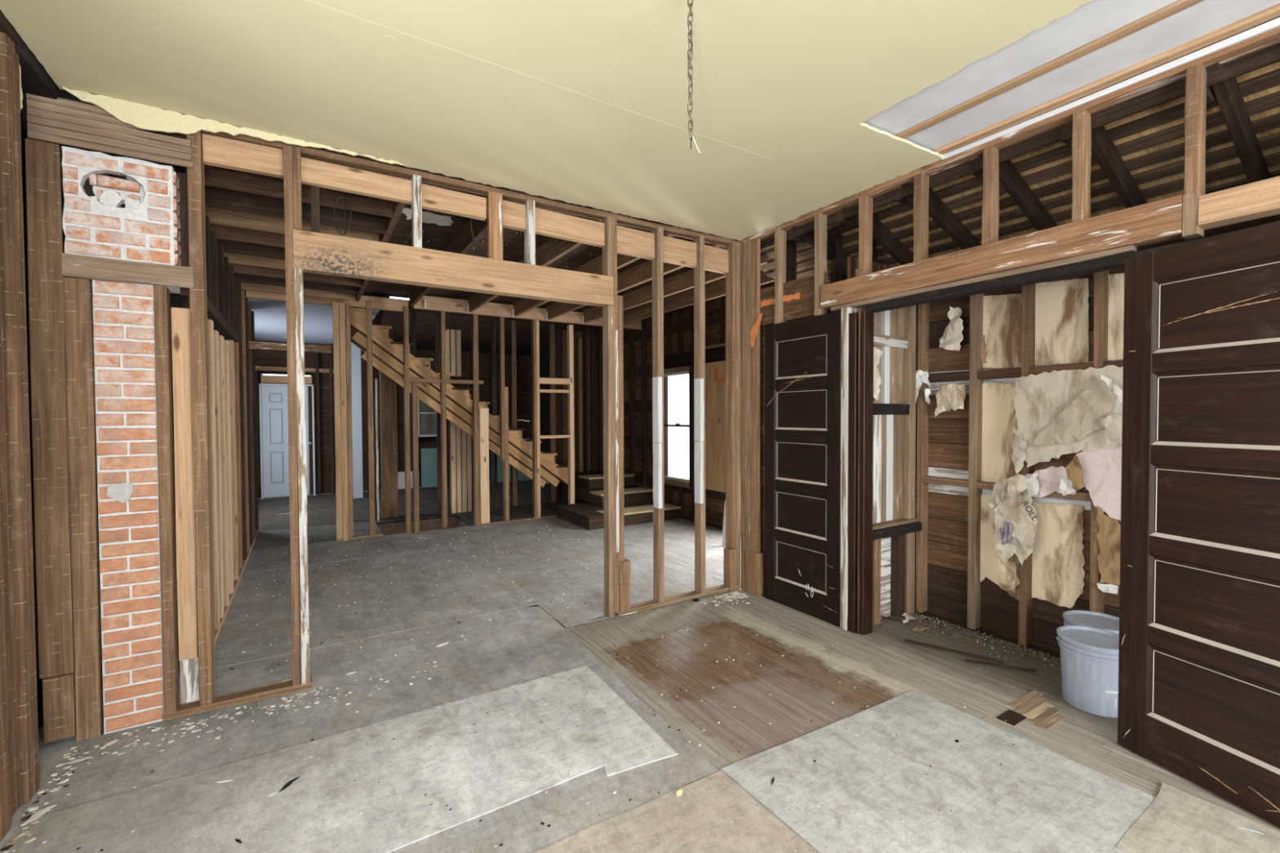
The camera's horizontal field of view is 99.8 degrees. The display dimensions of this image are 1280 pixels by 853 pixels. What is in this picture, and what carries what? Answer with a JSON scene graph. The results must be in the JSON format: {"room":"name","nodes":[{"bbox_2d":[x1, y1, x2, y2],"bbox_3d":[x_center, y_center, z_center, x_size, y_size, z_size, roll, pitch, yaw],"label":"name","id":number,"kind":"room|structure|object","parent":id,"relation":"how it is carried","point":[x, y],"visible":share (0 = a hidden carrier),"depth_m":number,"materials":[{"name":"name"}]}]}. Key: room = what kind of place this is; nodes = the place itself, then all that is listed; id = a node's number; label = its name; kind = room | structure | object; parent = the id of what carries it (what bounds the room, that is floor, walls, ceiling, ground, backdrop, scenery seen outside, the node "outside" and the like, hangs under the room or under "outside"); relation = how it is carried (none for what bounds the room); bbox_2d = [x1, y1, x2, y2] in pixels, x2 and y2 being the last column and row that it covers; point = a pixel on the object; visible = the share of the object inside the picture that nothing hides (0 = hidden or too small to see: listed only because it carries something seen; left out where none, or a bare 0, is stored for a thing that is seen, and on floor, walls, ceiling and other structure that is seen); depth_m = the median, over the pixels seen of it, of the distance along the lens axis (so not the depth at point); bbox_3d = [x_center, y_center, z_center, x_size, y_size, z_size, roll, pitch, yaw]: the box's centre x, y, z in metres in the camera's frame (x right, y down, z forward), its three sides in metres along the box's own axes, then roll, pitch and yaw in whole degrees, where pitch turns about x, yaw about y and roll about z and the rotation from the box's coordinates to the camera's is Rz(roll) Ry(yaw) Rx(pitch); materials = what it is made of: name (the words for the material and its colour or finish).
{"room":"house under renovation","nodes":[
{"label":"house under renovation","id":0,"kind":"room"},
{"bbox_2d":[0,9,58,840],"bbox_3d":[-1.129,-0.034,-0.225,0.255,3.200,7.220,-1,1,-32],"label":"wall","id":1,"kind":"structure","parent":0,"point":[21,703],"depth_m":2.15,"materials":[{"name":"brown wood"}]},
{"bbox_2d":[189,215,258,643],"bbox_3d":[-3.987,-0.189,5.163,0.225,3.300,4.910,-1,1,-32],"label":"wall","id":2,"kind":"structure","parent":0,"point":[230,317],"depth_m":4.66,"materials":[{"name":"brown wood"}]},
{"bbox_2d":[24,86,741,743],"bbox_3d":[-1.162,-0.118,3.747,4.601,3.204,0.473,-1,1,-32],"label":"wall","id":3,"kind":"structure","parent":0,"point":[60,303],"depth_m":2.84,"materials":[{"name":"brown wood"}]},
{"bbox_2d":[254,338,540,498],"bbox_3d":[-4.503,-0.321,11.373,7.000,3.300,1.080,-1,1,-32],"label":"wall","id":4,"kind":"structure","parent":0,"point":[320,366],"depth_m":11.14,"materials":[{"name":"brown wood"}]},
{"bbox_2d":[258,373,315,498],"bbox_3d":[-6.787,0.180,10.396,0.875,2.360,0.100,-1,1,-32],"label":"door","id":5,"kind":"structure","parent":4,"relation":"in","point":[273,400],"depth_m":10.29,"materials":[{"name":"paint"}]},
{"bbox_2d":[417,398,436,436],"bbox_3d":[-4.588,-0.289,11.775,0.520,1.020,0.050,-1,1,-32],"label":"window","id":6,"kind":"structure","parent":4,"relation":"in","point":[427,415],"depth_m":11.74,"materials":[{"name":"grey glass"}]},
{"bbox_2d":[58,88,774,352],"bbox_3d":[-2.716,-1.441,7.999,6.500,0.930,9.300,-1,1,-32],"label":"ceiling","id":7,"kind":"structure","parent":0,"point":[245,210],"depth_m":5.70,"materials":[{"name":"brown wood"}]},
{"bbox_2d":[333,191,351,235],"bbox_3d":[-1.810,-1.326,3.275,0.100,0.324,0.028,-1,1,-32],"label":"cable loop","id":8,"kind":"object","parent":7,"relation":"hanging from","point":[344,233],"visible":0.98,"depth_m":3.28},
{"bbox_2d":[389,296,408,300],"bbox_3d":[-3.251,-1.759,7.430,0.360,0.025,0.010,-1,1,-32],"label":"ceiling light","id":9,"kind":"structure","parent":7,"relation":"attached to","point":[389,296],"depth_m":7.39,"materials":[{"name":"white plastic"}]},
{"bbox_2d":[470,217,480,257],"bbox_3d":[-1.134,-1.310,3.717,0.075,0.381,0.017,-1,2,-41],"label":"wire","id":10,"kind":"object","parent":7,"relation":"hanging from","point":[470,218],"visible":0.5,"depth_m":3.70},
{"bbox_2d":[332,299,574,541],"bbox_3d":[-2.434,-0.113,7.576,3.244,3.030,0.146,-1,1,-32],"label":"wall","id":11,"kind":"structure","parent":0,"point":[340,311],"depth_m":7.33,"materials":[{"name":"brown wood"}]},
{"bbox_2d":[351,310,603,519],"bbox_3d":[-2.470,-0.220,9.049,4.299,3.180,0.342,-1,1,-32],"label":"wall","id":12,"kind":"structure","parent":0,"point":[461,466],"depth_m":9.07,"materials":[{"name":"brown wood"}]},
{"bbox_2d":[0,480,1279,852],"bbox_3d":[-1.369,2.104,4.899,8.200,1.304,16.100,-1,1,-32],"label":"floor","id":13,"kind":"structure","parent":0,"point":[1096,794],"depth_m":2.65,"materials":[{"name":"grey concrete"}]},
{"bbox_2d":[22,804,57,825],"bbox_3d":[-2.351,1.517,2.109,0.035,0.006,0.108,0,1,-3],"label":"paper scrap","id":14,"kind":"object","parent":13,"relation":"on","point":[37,815],"visible":1,"depth_m":2.11,"materials":[{"name":"beige paper"}]},
{"bbox_2d":[0,744,98,852],"bbox_3d":[-2.207,1.520,1.917,0.174,0.008,1.540,-1,1,-32],"label":"debris","id":15,"kind":"object","parent":13,"relation":"on","point":[31,809],"visible":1,"depth_m":2.22,"materials":[{"name":"beige paper"}]},
{"bbox_2d":[62,756,93,764],"bbox_3d":[-2.545,1.510,2.439,0.034,0.006,0.097,1,2,42],"label":"paper scrap","id":16,"kind":"object","parent":13,"relation":"on","point":[86,757],"visible":1,"depth_m":2.44,"materials":[{"name":"beige paper"}]},
{"bbox_2d":[102,739,119,746],"bbox_3d":[-2.518,1.507,2.567,0.052,0.006,0.034,-1,1,-32],"label":"paper scrap","id":17,"kind":"object","parent":13,"relation":"on","point":[110,743],"visible":1,"depth_m":2.56,"materials":[{"name":"beige paper"}]},
{"bbox_2d":[62,146,181,734],"bbox_3d":[-2.637,0.086,2.829,0.416,2.840,0.408,-1,1,-32],"label":"chimney","id":18,"kind":"object","parent":13,"relation":"on","point":[124,208],"visible":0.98,"depth_m":2.67,"materials":[{"name":"red brick"}]},
{"bbox_2d":[215,780,231,782],"bbox_3d":[-1.770,1.511,2.296,0.070,0.005,0.010,0,1,-6],"label":"paper scrap","id":19,"kind":"object","parent":13,"relation":"on","point":[222,781],"visible":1,"depth_m":2.29,"materials":[{"name":"white paper"}]},
{"bbox_2d":[235,838,241,844],"bbox_3d":[-1.468,1.517,1.973,0.043,0.005,0.012,0,1,17],"label":"wood splinter","id":20,"kind":"object","parent":13,"relation":"on","point":[238,841],"visible":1,"depth_m":1.97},
{"bbox_2d":[99,661,437,755],"bbox_3d":[-1.837,1.499,2.852,1.528,0.008,0.408,-1,1,-32],"label":"debris","id":21,"kind":"object","parent":13,"relation":"on","point":[304,693],"visible":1,"depth_m":2.75,"materials":[{"name":"white paper"}]},
{"bbox_2d":[267,792,277,796],"bbox_3d":[-1.504,1.508,2.208,0.022,0.003,0.024,0,1,3],"label":"paper scrap","id":22,"kind":"object","parent":13,"relation":"on","point":[273,793],"visible":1,"depth_m":2.21,"materials":[{"name":"beige paper"}]},
{"bbox_2d":[278,776,300,792],"bbox_3d":[-1.481,1.508,2.275,0.020,0.006,0.099,0,1,10],"label":"wood splinter","id":23,"kind":"object","parent":13,"relation":"on","point":[289,783],"visible":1,"depth_m":2.27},
{"bbox_2d":[374,378,379,520],"bbox_3d":[-3.884,0.350,7.965,0.028,2.100,0.020,-1,1,-32],"label":"loose slat","id":24,"kind":"object","parent":13,"relation":"on","point":[375,380],"visible":1,"depth_m":7.96,"materials":[{"name":"brown wood"}]},
{"bbox_2d":[435,641,449,647],"bbox_3d":[-1.344,1.483,3.667,0.032,0.010,0.099,1,2,36],"label":"paper scrap","id":25,"kind":"object","parent":13,"relation":"on","point":[445,643],"visible":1,"depth_m":3.67,"materials":[{"name":"white paper"}]},
{"bbox_2d":[229,524,688,676],"bbox_3d":[-1.808,1.441,5.531,3.560,0.007,3.734,-1,1,-32],"label":"debris","id":26,"kind":"object","parent":13,"relation":"on","point":[522,524],"visible":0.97,"depth_m":4.84,"materials":[{"name":"white paper"}]},
{"bbox_2d":[350,307,568,487],"bbox_3d":[-2.649,-0.273,8.105,3.287,2.584,0.830,-1,1,-32],"label":"staircase","id":27,"kind":"structure","parent":13,"relation":"on","point":[387,353],"depth_m":7.66,"materials":[{"name":"brown wood"}]},
{"bbox_2d":[75,616,1043,851],"bbox_3d":[-0.145,1.503,2.383,3.778,0.005,2.153,-1,1,-32],"label":"debris","id":28,"kind":"object","parent":13,"relation":"on","point":[718,722],"visible":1,"depth_m":2.44,"materials":[{"name":"white paper"}]},
{"bbox_2d":[555,500,680,530],"bbox_3d":[-0.338,1.292,8.128,1.530,0.180,1.125,-1,1,-32],"label":"step","id":29,"kind":"structure","parent":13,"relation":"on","point":[589,516],"depth_m":7.78,"materials":[{"name":"brown wood"}]},
{"bbox_2d":[560,483,653,506],"bbox_3d":[-0.571,1.093,9.016,0.980,0.179,1.525,-1,1,-32],"label":"step","id":30,"kind":"structure","parent":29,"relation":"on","point":[632,493],"depth_m":8.55,"materials":[{"name":"brown wood"}]},
{"bbox_2d":[574,471,634,488],"bbox_3d":[-0.692,0.907,9.320,0.860,0.179,0.875,-1,1,-32],"label":"step","id":31,"kind":"structure","parent":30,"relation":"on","point":[593,479],"depth_m":9.05,"materials":[{"name":"brown wood"}]},
{"bbox_2d":[675,789,683,796],"bbox_3d":[0.164,1.503,2.212,0.031,0.004,0.033,0,1,-3],"label":"chip","id":32,"kind":"object","parent":13,"relation":"on","point":[679,793],"visible":1,"depth_m":2.21,"materials":[{"name":"yellow paint"}]},
{"bbox_2d":[721,500,725,546],"bbox_3d":[1.033,1.053,6.418,0.076,0.721,0.202,0,1,25],"label":"leaning board","id":33,"kind":"object","parent":13,"relation":"on","point":[723,544],"visible":0.32,"depth_m":6.38,"materials":[{"name":"grey paint"}]},
{"bbox_2d":[704,591,763,608],"bbox_3d":[0.755,1.451,4.479,0.444,0.010,0.352,-1,1,-32],"label":"debris","id":34,"kind":"object","parent":13,"relation":"on","point":[738,594],"visible":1,"depth_m":4.59,"materials":[{"name":"white paper"}]},
{"bbox_2d":[880,616,901,621],"bbox_3d":[1.763,1.448,4.150,0.440,0.017,0.022,0,1,31],"label":"wood strip","id":35,"kind":"object","parent":13,"relation":"on","point":[885,617],"visible":0.43,"depth_m":4.06,"materials":[{"name":"wood"}]},
{"bbox_2d":[901,613,915,619],"bbox_3d":[2.052,1.448,4.111,0.102,0.025,0.108,0,1,-1],"label":"paper scrap","id":36,"kind":"object","parent":13,"relation":"on","point":[907,616],"visible":0.98,"depth_m":4.10,"materials":[{"name":"beige paper"}]},
{"bbox_2d":[911,626,930,631],"bbox_3d":[2.019,1.457,3.887,0.124,0.016,0.081,-1,1,-32],"label":"paper scrap","id":37,"kind":"object","parent":13,"relation":"on","point":[916,628],"visible":1,"depth_m":3.88,"materials":[{"name":"brown paper"}]},
{"bbox_2d":[904,639,1004,663],"bbox_3d":[2.033,1.461,3.512,0.560,0.016,0.023,0,1,37],"label":"wood strip","id":38,"kind":"object","parent":13,"relation":"on","point":[905,640],"visible":1,"depth_m":3.51,"materials":[{"name":"brown wood"}]},
{"bbox_2d":[906,613,1060,668],"bbox_3d":[2.249,1.464,3.684,0.471,0.006,0.933,-1,1,-32],"label":"debris","id":39,"kind":"object","parent":13,"relation":"on","point":[962,627],"visible":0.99,"depth_m":3.69,"materials":[{"name":"beige paper"}]},
{"bbox_2d":[964,658,1035,672],"bbox_3d":[2.201,1.464,3.302,0.360,0.016,0.024,0,1,25],"label":"wood strip","id":40,"kind":"object","parent":13,"relation":"on","point":[966,660],"visible":1,"depth_m":3.30,"materials":[{"name":"brown wood"}]},
{"bbox_2d":[1004,730,1026,738],"bbox_3d":[1.813,1.487,2.605,0.090,0.004,0.012,1,2,43],"label":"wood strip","id":41,"kind":"object","parent":13,"relation":"on","point":[1012,733],"visible":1,"depth_m":2.60,"materials":[{"name":"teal wood"}]},
{"bbox_2d":[1056,625,1119,717],"bbox_3d":[2.436,1.306,2.890,0.332,0.363,0.333,-1,2,-42],"label":"plastic bucket","id":42,"kind":"object","parent":13,"relation":"on","point":[1089,656],"visible":0.73,"depth_m":2.81,"materials":[{"name":"white plastic"}]},
{"bbox_2d":[1062,610,1119,634],"bbox_3d":[2.664,1.302,3.132,0.332,0.358,0.333,1,2,41],"label":"plastic bucket","id":43,"kind":"object","parent":13,"relation":"on","point":[1106,622],"visible":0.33,"depth_m":3.17,"materials":[{"name":"white plastic"}]},
{"bbox_2d":[1236,826,1264,835],"bbox_3d":[2.227,1.499,2.026,0.160,0.009,0.011,1,2,38],"label":"tape strip","id":44,"kind":"object","parent":13,"relation":"on","point":[1237,826],"visible":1,"depth_m":2.00,"materials":[{"name":"paint"}]},
{"bbox_2d":[0,0,1279,240],"bbox_3d":[0.745,-1.608,0.737,4.700,0.129,6.920,-1,1,-32],"label":"ceiling","id":45,"kind":"structure","parent":0,"point":[801,107],"depth_m":2.43,"materials":[{"name":"yellow paint"}]},
{"bbox_2d":[687,0,700,153],"bbox_3d":[0.181,-1.279,1.935,0.060,0.598,0.060,-1,1,-32],"label":"hanging chain","id":46,"kind":"object","parent":45,"relation":"hanging from","point":[690,66],"visible":1,"depth_m":1.93,"materials":[{"name":"metal"}]},
{"bbox_2d":[539,281,774,528],"bbox_3d":[0.033,-0.281,9.086,0.240,3.320,10.200,-1,1,-32],"label":"wall","id":47,"kind":"structure","parent":0,"point":[678,324],"depth_m":8.90,"materials":[{"name":"brown wood"}]},
{"bbox_2d":[663,365,691,488],"bbox_3d":[0.566,0.005,8.258,0.100,1.800,0.880,-1,1,-32],"label":"window","id":48,"kind":"structure","parent":47,"relation":"in","point":[677,380],"depth_m":8.29,"materials":[{"name":"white glass"}]},
{"bbox_2d":[704,358,741,492],"bbox_3d":[1.101,0.002,7.229,0.015,1.755,0.910,-1,1,-32],"label":"plywood sheet","id":49,"kind":"object","parent":47,"relation":"attached to","point":[715,372],"visible":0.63,"depth_m":7.33,"materials":[{"name":"brown wood"}]},
{"bbox_2d":[760,315,813,529],"bbox_3d":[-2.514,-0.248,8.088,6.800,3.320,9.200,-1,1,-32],"label":"wall","id":50,"kind":"structure","parent":0,"point":[811,316],"depth_m":4.98,"materials":[{"name":"brown wood"}]},
{"bbox_2d":[847,256,915,625],"bbox_3d":[1.921,0.118,4.138,0.860,2.720,0.138,-1,1,-32],"label":"wall","id":51,"kind":"structure","parent":0,"point":[893,557],"depth_m":4.17,"materials":[{"name":"brown wood"}]},
{"bbox_2d":[871,307,921,540],"bbox_3d":[1.856,-0.115,4.022,0.665,1.848,0.134,-1,1,-32],"label":"window","id":52,"kind":"structure","parent":51,"relation":"in","point":[890,343],"depth_m":4.06,"materials":[{"name":"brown wood"}]},
{"bbox_2d":[734,41,1279,313],"bbox_3d":[2.615,-1.330,3.450,1.664,1.000,4.777,-1,1,-32],"label":"roof","id":53,"kind":"structure","parent":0,"point":[1137,155],"depth_m":3.08,"materials":[{"name":"brown wood"}]},
{"bbox_2d":[740,26,1279,595],"bbox_3d":[2.864,-0.102,2.121,0.545,3.200,6.618,-1,1,-32],"label":"wall","id":54,"kind":"structure","parent":0,"point":[1086,245],"depth_m":3.07,"materials":[{"name":"brown wood"}]},
{"bbox_2d":[764,311,841,626],"bbox_3d":[1.266,0.310,4.240,0.037,2.298,0.756,-1,1,-32],"label":"door","id":55,"kind":"structure","parent":54,"relation":"in","point":[803,356],"depth_m":4.21,"materials":[{"name":"brown wood"}]},
{"bbox_2d":[840,306,873,635],"bbox_3d":[1.548,0.308,3.857,0.135,2.315,0.176,-1,1,-32],"label":"door frame","id":56,"kind":"structure","parent":54,"relation":"attached to","point":[857,328],"depth_m":3.81,"materials":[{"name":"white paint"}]},
{"bbox_2d":[1117,220,1279,827],"bbox_3d":[2.360,0.365,2.123,0.040,2.262,0.804,-1,1,-16],"label":"door","id":57,"kind":"structure","parent":54,"relation":"in","point":[1199,649],"depth_m":2.21,"materials":[{"name":"brown wood"}]},
{"bbox_2d":[914,267,1124,653],"bbox_3d":[2.874,0.313,3.267,0.168,2.920,2.700,-1,1,-32],"label":"wall","id":58,"kind":"structure","parent":0,"point":[1077,322],"depth_m":3.79,"materials":[{"name":"brown wood"}]},
{"bbox_2d":[915,373,922,400],"bbox_3d":[2.144,-0.272,4.205,0.036,0.298,0.101,-1,1,-32],"label":"paper scrap","id":59,"kind":"object","parent":58,"relation":"attached to","point":[918,381],"visible":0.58,"depth_m":4.18,"materials":[{"name":"white paper"}]},
{"bbox_2d":[916,369,930,386],"bbox_3d":[2.186,-0.371,4.162,0.020,0.137,0.114,-1,1,-32],"label":"paper scrap","id":60,"kind":"object","parent":58,"relation":"attached to","point":[924,375],"visible":1,"depth_m":4.15,"materials":[{"name":"white paper"}]},
{"bbox_2d":[924,388,930,404],"bbox_3d":[2.200,-0.230,4.124,0.029,0.122,0.043,-1,1,-32],"label":"paper scrap","id":61,"kind":"object","parent":58,"relation":"attached to","point":[927,392],"visible":1,"depth_m":4.12,"materials":[{"name":"white paper"}]},
{"bbox_2d":[934,383,965,417],"bbox_3d":[2.286,-0.193,3.983,0.051,0.246,0.210,-1,1,-32],"label":"paper scrap","id":62,"kind":"object","parent":58,"relation":"attached to","point":[952,396],"visible":1,"depth_m":3.97,"materials":[{"name":"beige paper"}]},
{"bbox_2d":[939,306,963,351],"bbox_3d":[2.298,-0.722,3.989,0.055,0.332,0.175,-1,1,-21],"label":"paper scrap","id":63,"kind":"object","parent":58,"relation":"attached to","point":[952,337],"visible":1,"depth_m":3.97,"materials":[{"name":"beige paper"}]},
{"bbox_2d":[981,334,987,363],"bbox_3d":[2.460,-0.538,3.880,0.037,0.237,0.078,-1,2,-41],"label":"paper scrap","id":64,"kind":"object","parent":58,"relation":"attached to","point":[984,351],"visible":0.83,"depth_m":3.87,"materials":[{"name":"brown paper"}]},
{"bbox_2d":[995,558,1019,593],"bbox_3d":[2.501,1.016,3.668,0.031,0.224,0.140,-1,2,-36],"label":"paper scrap","id":65,"kind":"object","parent":58,"relation":"attached to","point":[1006,574],"visible":1,"depth_m":3.67,"materials":[{"name":"beige paper"}]},
{"bbox_2d":[987,474,1028,508],"bbox_3d":[2.462,0.440,3.632,0.063,0.255,0.262,-1,1,-25],"label":"paper","id":66,"kind":"object","parent":58,"relation":"hanging from","point":[1010,486],"visible":1,"depth_m":3.61,"materials":[{"name":"beige paper"}]},
{"bbox_2d":[1024,473,1039,497],"bbox_3d":[2.549,0.385,3.508,0.021,0.160,0.087,-1,1,-32],"label":"scrap","id":67,"kind":"object","parent":66,"relation":"attached to","point":[1033,488],"visible":1,"depth_m":3.50,"materials":[{"name":"white paper"}]},
{"bbox_2d":[993,488,1038,564],"bbox_3d":[2.507,0.673,3.602,0.073,0.537,0.280,-1,1,-32],"label":"paper","id":68,"kind":"object","parent":58,"relation":"hanging from","point":[1016,520],"visible":0.98,"depth_m":3.60,"materials":[{"name":"beige paper"}]},
{"bbox_2d":[1025,466,1075,497],"bbox_3d":[2.623,0.355,3.459,0.038,0.215,0.300,-1,2,-35],"label":"scrap","id":69,"kind":"object","parent":58,"relation":"attached to","point":[1049,478],"visible":0.59,"depth_m":3.45,"materials":[{"name":"pink paper"}]},
{"bbox_2d":[1058,475,1075,496],"bbox_3d":[2.646,0.370,3.342,0.014,0.126,0.078,-1,2,-43],"label":"scrap","id":70,"kind":"object","parent":58,"relation":"attached to","point":[1065,486],"visible":0.9,"depth_m":3.35,"materials":[{"name":"white paper"}]},
{"bbox_2d":[1013,364,1123,467],"bbox_3d":[2.676,-0.046,3.380,0.018,0.643,0.596,-1,1,-32],"label":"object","id":71,"kind":"object","parent":58,"relation":"attached to","point":[1039,399],"visible":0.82,"depth_m":3.44,"materials":[{"name":"beige paper"}]},
{"bbox_2d":[1011,426,1026,474],"bbox_3d":[2.522,0.159,3.594,0.032,0.316,0.101,-1,1,-19],"label":"paper scrap","id":72,"kind":"object","parent":71,"relation":"attached to","point":[1019,446],"visible":1,"depth_m":3.59,"materials":[{"name":"beige paper"}]},
{"bbox_2d":[1027,374,1116,446],"bbox_3d":[2.661,-0.087,3.347,0.031,0.452,0.452,-1,1,-32],"label":"flap","id":73,"kind":"object","parent":71,"relation":"attached to","point":[1082,418],"visible":0.96,"depth_m":3.29,"materials":[{"name":"beige paper"}]},
{"bbox_2d":[1100,412,1122,447],"bbox_3d":[2.751,0.019,3.135,0.032,0.203,0.129,-1,1,-32],"label":"paper scrap","id":74,"kind":"object","parent":73,"relation":"attached to","point":[1113,423],"visible":0.74,"depth_m":3.14,"materials":[{"name":"beige paper"}]},
{"bbox_2d":[1101,374,1122,402],"bbox_3d":[2.736,-0.216,3.113,0.017,0.178,0.120,-1,1,-32],"label":"paper scrap","id":75,"kind":"object","parent":71,"relation":"attached to","point":[1113,386],"visible":0.78,"depth_m":3.11,"materials":[{"name":"white paper"}]},
{"bbox_2d":[1075,448,1121,520],"bbox_3d":[2.776,0.333,3.244,0.011,0.485,0.255,-1,1,-32],"label":"wallpaper","id":76,"kind":"object","parent":58,"relation":"attached to","point":[1101,468],"visible":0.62,"depth_m":3.23},
{"bbox_2d":[1065,454,1084,491],"bbox_3d":[2.648,0.282,3.280,0.026,0.226,0.096,-1,1,-32],"label":"paper scrap","id":77,"kind":"object","parent":76,"relation":"attached to","point":[1074,473],"visible":1,"depth_m":3.28,"materials":[{"name":"brown paper"}]},
{"bbox_2d":[1097,582,1118,594],"bbox_3d":[2.791,0.968,3.219,0.018,0.058,0.097,-1,1,-32],"label":"paper scrap","id":78,"kind":"object","parent":58,"relation":"attached to","point":[1111,588],"visible":1,"depth_m":3.21,"materials":[{"name":"white paper"}]},
{"bbox_2d":[1095,506,1120,585],"bbox_3d":[2.806,0.713,3.207,0.022,0.466,0.155,-1,1,-32],"label":"paper","id":79,"kind":"object","parent":58,"relation":"attached to","point":[1108,535],"visible":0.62,"depth_m":3.22,"materials":[{"name":"beige paper"}]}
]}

